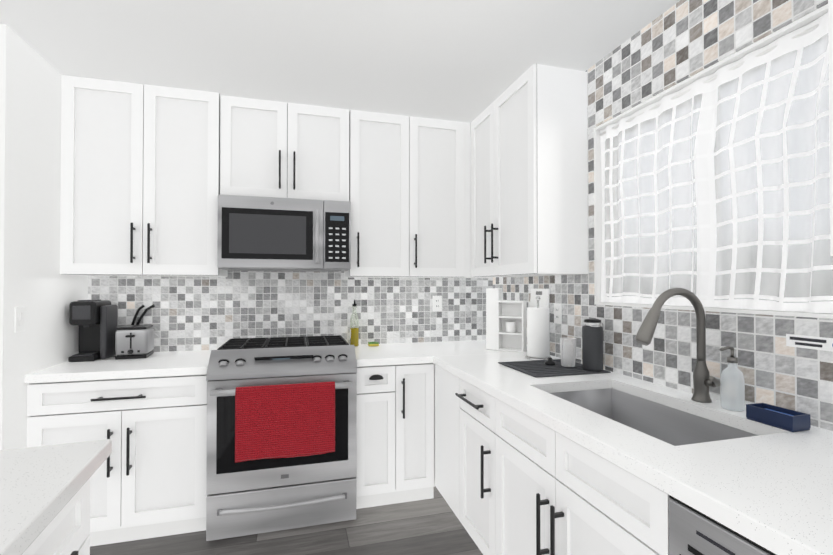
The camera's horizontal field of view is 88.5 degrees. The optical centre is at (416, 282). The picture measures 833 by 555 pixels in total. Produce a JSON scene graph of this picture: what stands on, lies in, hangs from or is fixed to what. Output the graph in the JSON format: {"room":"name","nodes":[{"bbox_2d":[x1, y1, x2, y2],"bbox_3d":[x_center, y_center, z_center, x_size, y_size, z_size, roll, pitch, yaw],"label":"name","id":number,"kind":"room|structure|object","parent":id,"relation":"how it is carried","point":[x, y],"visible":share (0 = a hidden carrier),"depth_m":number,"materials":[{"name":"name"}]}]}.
{"room":"kitchen","nodes":[
{"label":"kitchen","id":0,"kind":"room"},
{"bbox_2d":[0,24,87,449],"bbox_3d":[-1.960,0.100,2.205,0.140,2.438,0.783,0,-1,-16],"label":"wall","id":1,"kind":"structure","parent":0,"point":[39,287],"depth_m":2.02,"materials":[{"name":"paint"}]},
{"bbox_2d":[15,306,24,332],"bbox_3d":[-1.811,0.168,1.955,0.011,0.116,0.072,0,-1,-16],"label":"light switch","id":2,"kind":"object","parent":1,"relation":"attached to","point":[19,319],"visible":1,"depth_m":1.95,"materials":[{"name":"white plastic"}]},
{"bbox_2d":[90,486,482,554],"bbox_3d":[-0.955,1.345,-0.172,5.120,0.100,6.120,0,-1,-16],"label":"floor","id":3,"kind":"structure","parent":0,"point":[433,526],"depth_m":2.19,"materials":[{"name":"grey wood"}]},
{"bbox_2d":[0,439,111,554],"bbox_3d":[-1.077,0.841,-0.508,1.673,0.900,2.850,0,-1,-20],"label":"kitchen island","id":4,"kind":"object","parent":3,"relation":"on","point":[44,500],"visible":1,"depth_m":0.90,"materials":[{"name":"stone"}]},
{"bbox_2d":[27,375,206,546],"bbox_3d":[-1.537,0.898,2.400,0.778,0.844,0.617,0,-1,-16],"label":"base cabinet","id":5,"kind":"object","parent":3,"relation":"on","point":[152,482],"depth_m":2.13,"materials":[{"name":"white wood"}]},
{"bbox_2d":[25,350,210,383],"bbox_3d":[-1.534,0.455,2.396,0.780,0.040,0.633,0,-1,-16],"label":"countertop","id":6,"kind":"structure","parent":5,"relation":"on","point":[174,363],"depth_m":2.18,"materials":[{"name":"stone"}]},
{"bbox_2d":[68,300,117,361],"bbox_3d":[-1.849,0.267,2.455,0.160,0.336,0.239,0,-1,-16],"label":"coffee maker","id":7,"kind":"object","parent":6,"relation":"on","point":[96,321],"visible":1,"depth_m":2.42,"materials":[{"name":"black plastic"}]},
{"bbox_2d":[115,324,153,359],"bbox_3d":[-1.651,0.345,2.504,0.160,0.181,0.207,0,-1,-20],"label":"toaster","id":8,"kind":"object","parent":6,"relation":"on","point":[134,341],"visible":1,"depth_m":2.44,"materials":[{"name":"silver metal"}]},
{"bbox_2d":[131,304,154,324],"bbox_3d":[-1.699,0.286,2.639,0.146,0.302,0.062,0,-1,-16],"label":"utensil crock","id":9,"kind":"object","parent":6,"relation":"on","point":[142,315],"visible":0.38,"depth_m":2.63,"materials":[{"name":"black plastic"}]},
{"bbox_2d":[206,335,356,540],"bbox_3d":[-0.772,0.840,2.531,0.754,0.964,0.740,0,-1,-16],"label":"range","id":10,"kind":"object","parent":3,"relation":"on","point":[248,497],"visible":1,"depth_m":2.25,"materials":[{"name":"silver metal"}]},
{"bbox_2d":[235,381,334,462],"bbox_3d":[-0.665,0.707,2.190,0.486,0.368,0.051,0,-1,-16],"label":"towel","id":11,"kind":"object","parent":10,"relation":"hanging from","point":[285,421],"visible":1,"depth_m":2.17,"materials":[{"name":"red fabric"}]},
{"bbox_2d":[356,364,406,508],"bbox_3d":[-0.290,0.902,2.750,0.281,0.844,0.617,0,-1,-16],"label":"base cabinet","id":12,"kind":"object","parent":3,"relation":"on","point":[381,443],"depth_m":2.47,"materials":[{"name":"white wood"}]},
{"bbox_2d":[407,364,422,501],"bbox_3d":[-0.113,0.902,2.800,0.284,0.844,0.617,0,-1,-16],"label":"base cabinet","id":13,"kind":"object","parent":3,"relation":"on","point":[414,371],"depth_m":2.52,"materials":[{"name":"white wood"}]},
{"bbox_2d":[423,363,462,524],"bbox_3d":[0.470,0.899,2.412,0.734,0.844,0.483,0,-1,-16],"label":"base cabinet","id":14,"kind":"object","parent":3,"relation":"on","point":[442,390],"depth_m":2.39,"materials":[{"name":"white wood"}]},
{"bbox_2d":[354,343,428,366],"bbox_3d":[-0.213,0.459,2.768,0.436,0.040,0.633,0,-1,-16],"label":"countertop","id":15,"kind":"structure","parent":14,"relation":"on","point":[392,353],"depth_m":2.60,"materials":[{"name":"stone"}]},
{"bbox_2d":[350,300,358,345],"bbox_3d":[-0.431,0.280,2.967,0.058,0.322,0.058,0,-1,-16],"label":"oil bottle","id":16,"kind":"object","parent":15,"relation":"on","point":[354,336],"visible":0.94,"depth_m":2.95,"materials":[{"name":"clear glass"}]},
{"bbox_2d":[368,342,378,345],"bbox_3d":[-0.300,0.426,2.974,0.070,0.028,0.055,0,-1,-16],"label":"sponge","id":17,"kind":"object","parent":15,"relation":"on","point":[373,343],"visible":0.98,"depth_m":2.95,"materials":[{"name":"yellow"}]},
{"bbox_2d":[413,340,832,554],"bbox_3d":[0.822,0.543,1.207,0.713,0.239,4.198,0,-1,-16],"label":"countertop","id":18,"kind":"structure","parent":14,"relation":"on","point":[769,487],"depth_m":1.13,"materials":[{"name":"stone"}]},
{"bbox_2d":[486,288,526,351],"bbox_3d":[0.584,0.238,2.782,0.245,0.400,0.085,0,-1,28],"label":"rack","id":19,"kind":"object","parent":18,"relation":"on","point":[506,325],"visible":1,"depth_m":2.78,"materials":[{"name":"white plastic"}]},
{"bbox_2d":[525,296,551,359],"bbox_3d":[0.699,0.257,2.454,0.150,0.357,0.150,0,-1,-16],"label":"paper towel","id":20,"kind":"object","parent":18,"relation":"on","point":[537,332],"visible":0.98,"depth_m":2.40,"materials":[{"name":"white paper"}]},
{"bbox_2d":[530,289,549,307],"bbox_3d":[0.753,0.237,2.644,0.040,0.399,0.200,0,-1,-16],"label":"outlet","id":21,"kind":"object","parent":18,"relation":"on","point":[543,294],"visible":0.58,"depth_m":2.62,"materials":[{"name":"white plastic"}]},
{"bbox_2d":[498,359,610,377],"bbox_3d":[0.683,0.428,2.167,0.405,0.008,0.380,0,-1,-16],"label":"dish mat","id":22,"kind":"object","parent":18,"relation":"on","point":[536,368],"visible":0.73,"depth_m":2.10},
{"bbox_2d":[545,357,555,364],"bbox_3d":[0.690,0.406,2.206,0.056,0.036,0.056,0,-1,-16],"label":"stopper","id":23,"kind":"object","parent":22,"relation":"on","point":[550,361],"visible":1,"depth_m":2.19,"materials":[{"name":"black plastic"}]},
{"bbox_2d":[560,337,575,366],"bbox_3d":[0.769,0.353,2.166,0.080,0.140,0.080,0,-1,-16],"label":"drink glass","id":24,"kind":"object","parent":22,"relation":"on","point":[562,348],"visible":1,"depth_m":2.15,"materials":[{"name":"white"}]},
{"bbox_2d":[582,319,602,370],"bbox_3d":[0.856,0.299,2.077,0.096,0.245,0.096,0,-1,-16],"label":"canister","id":25,"kind":"object","parent":22,"relation":"on","point":[592,344],"visible":1,"depth_m":2.04,"materials":[{"name":"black metal"}]},
{"bbox_2d":[635,288,719,402],"bbox_3d":[0.920,0.221,1.472,0.312,0.408,0.142,0,-1,-16],"label":"faucet","id":26,"kind":"object","parent":18,"relation":"on","point":[703,380],"visible":1,"depth_m":1.52,"materials":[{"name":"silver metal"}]},
{"bbox_2d":[719,346,744,410],"bbox_3d":[1.056,0.320,1.437,0.084,0.211,0.066,0,-1,-16],"label":"soap dispenser","id":27,"kind":"object","parent":18,"relation":"on","point":[732,359],"visible":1,"depth_m":1.43,"materials":[{"name":"clear glass"}]},
{"bbox_2d":[746,403,810,431],"bbox_3d":[1.076,0.401,1.276,0.070,0.045,0.130,0,-1,-16],"label":"sponge caddy","id":28,"kind":"object","parent":18,"relation":"on","point":[781,418],"visible":1,"depth_m":1.25,"materials":[{"name":"blue plastic"}]},
{"bbox_2d":[463,380,634,554],"bbox_3d":[0.607,0.895,2.024,0.681,0.844,0.460,0,-1,-16],"label":"base cabinet","id":29,"kind":"object","parent":3,"relation":"on","point":[504,478],"depth_m":1.70,"materials":[{"name":"white wood"}]},
{"bbox_2d":[499,476,669,554],"bbox_3d":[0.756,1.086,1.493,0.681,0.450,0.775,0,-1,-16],"label":"base cabinet","id":30,"kind":"object","parent":3,"relation":"on","point":[616,516],"depth_m":1.21,"materials":[{"name":"white wood"}]},
{"bbox_2d":[669,495,775,554],"bbox_3d":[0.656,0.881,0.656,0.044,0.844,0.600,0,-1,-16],"label":"dishwasher","id":31,"kind":"object","parent":3,"relation":"on","point":[692,531],"visible":0.76,"depth_m":0.87,"materials":[{"name":"silver metal"}]},
{"bbox_2d":[169,139,492,351],"bbox_3d":[-1.767,0.105,2.728,5.120,2.438,0.120,0,-1,-16],"label":"wall","id":32,"kind":"structure","parent":0,"point":[470,243],"depth_m":3.28,"materials":[{"name":"paint"}]},
{"bbox_2d":[60,75,231,276],"bbox_3d":[-1.544,-0.577,2.558,0.843,1.072,0.336,0,-1,-16],"label":"upper cabinet","id":33,"kind":"object","parent":32,"relation":"attached to","point":[149,173],"depth_m":2.39,"materials":[{"name":"white wood"}]},
{"bbox_2d":[88,271,492,351],"bbox_3d":[-0.699,0.181,2.961,2.696,0.518,0.008,0,-1,-16],"label":"wall tiles","id":34,"kind":"structure","parent":32,"relation":"attached to","point":[197,313],"depth_m":2.92,"materials":[{"name":"tile"}]},
{"bbox_2d":[433,296,441,310],"bbox_3d":[0.156,0.156,3.192,0.072,0.116,0.009,0,-1,-16],"label":"electrical outlet","id":35,"kind":"object","parent":34,"relation":"attached to","point":[437,303],"visible":1,"depth_m":3.19,"materials":[{"name":"white plastic"}]},
{"bbox_2d":[232,96,351,203],"bbox_3d":[-0.834,-0.804,2.767,0.759,0.596,0.324,0,-1,-16],"label":"upper cabinet","id":36,"kind":"object","parent":32,"relation":"attached to","point":[280,149],"depth_m":2.62,"materials":[{"name":"white wood"}]},
{"bbox_2d":[217,194,350,271],"bbox_3d":[-0.817,-0.290,2.703,0.756,0.426,0.430,0,-1,-16],"label":"microwave","id":37,"kind":"object","parent":36,"relation":"attached to","point":[256,233],"visible":1,"depth_m":2.53,"materials":[{"name":"silver metal"}]},
{"bbox_2d":[344,110,419,277],"bbox_3d":[-0.279,-0.569,2.917,0.512,1.064,0.317,0,-1,-16],"label":"upper cabinet","id":38,"kind":"object","parent":32,"relation":"attached to","point":[385,206],"depth_m":2.78,"materials":[{"name":"white wood"}]},
{"bbox_2d":[420,117,467,277],"bbox_3d":[0.091,-0.568,3.021,0.493,1.064,0.317,0,-1,-16],"label":"upper cabinet","id":39,"kind":"object","parent":32,"relation":"attached to","point":[443,143],"depth_m":2.89,"materials":[{"name":"white wood"}]},
{"bbox_2d":[0,0,679,138],"bbox_3d":[-0.955,-1.193,-0.147,5.120,0.100,6.120,0,-1,-16],"label":"ceiling","id":40,"kind":"structure","parent":0,"point":[468,61],"depth_m":2.00,"materials":[{"name":"paint"}]},
{"bbox_2d":[594,4,831,318],"bbox_3d":[1.468,0.082,0.459,0.120,2.438,6.000,0,-1,-16],"label":"wall","id":41,"kind":"structure","parent":0,"point":[644,101],"depth_m":1.72,"materials":[{"name":"paint"}]},
{"bbox_2d":[468,107,487,276],"bbox_3d":[0.583,-0.570,2.774,0.317,1.064,0.417,0,-1,-16],"label":"upper cabinet","id":42,"kind":"object","parent":41,"relation":"attached to","point":[479,126],"depth_m":2.83,"materials":[{"name":"white wood"}]},
{"bbox_2d":[488,64,587,276],"bbox_3d":[0.676,-0.574,2.442,0.317,1.064,0.510,0,-1,-16],"label":"upper cabinet","id":43,"kind":"object","parent":41,"relation":"attached to","point":[538,138],"depth_m":2.22,"materials":[{"name":"white wood"}]},
{"bbox_2d":[493,0,832,430],"bbox_3d":[1.163,-0.352,1.308,0.008,1.551,4.191,0,-1,-16],"label":"wall tiles","id":44,"kind":"structure","parent":41,"relation":"attached to","point":[679,41],"depth_m":1.68,"materials":[{"name":"tile"}]},
{"bbox_2d":[554,303,561,323],"bbox_3d":[0.821,0.180,2.487,0.009,0.116,0.072,0,-1,-16],"label":"electrical outlet","id":45,"kind":"object","parent":44,"relation":"attached to","point":[557,313],"visible":1,"depth_m":2.48,"materials":[{"name":"white plastic"}]},
{"bbox_2d":[786,334,832,351],"bbox_3d":[1.171,0.178,1.258,0.001,0.038,0.150,0,-1,-16],"label":"label sign","id":46,"kind":"object","parent":44,"relation":"attached to","point":[812,342],"visible":1,"depth_m":1.27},
{"bbox_2d":[594,4,832,318],"bbox_3d":[1.130,-0.347,1.664,0.118,0.909,1.153,0,-1,-16],"label":"window","id":47,"kind":"structure","parent":41,"relation":"in","point":[789,28],"depth_m":1.63,"materials":[{"name":"white plastic"}]},
{"bbox_2d":[600,12,832,312],"bbox_3d":[1.097,-0.347,1.655,0.036,0.882,1.128,0,-1,-16],"label":"curtain","id":48,"kind":"object","parent":47,"relation":"hanging from","point":[799,40],"visible":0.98,"depth_m":1.54,"materials":[{"name":"white fabric"}]},
{"bbox_2d":[828,0,832,255],"bbox_3d":[1.148,-0.591,0.761,0.316,1.064,0.511,0,-1,-16],"label":"upper cabinet","id":49,"kind":"object","parent":41,"relation":"attached to","point":[830,25],"visible":1,"depth_m":0.94,"materials":[{"name":"white wood"}]},
{"label":"outside","id":50,"kind":"structure","parent":0,"visible":0},
{"bbox_2d":[620,39,832,296],"bbox_3d":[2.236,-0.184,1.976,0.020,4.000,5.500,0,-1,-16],"label":"window pane","id":51,"kind":"structure","parent":50,"point":[752,161],"depth_m":2.59,"materials":[{"name":"glass"}]}
]}

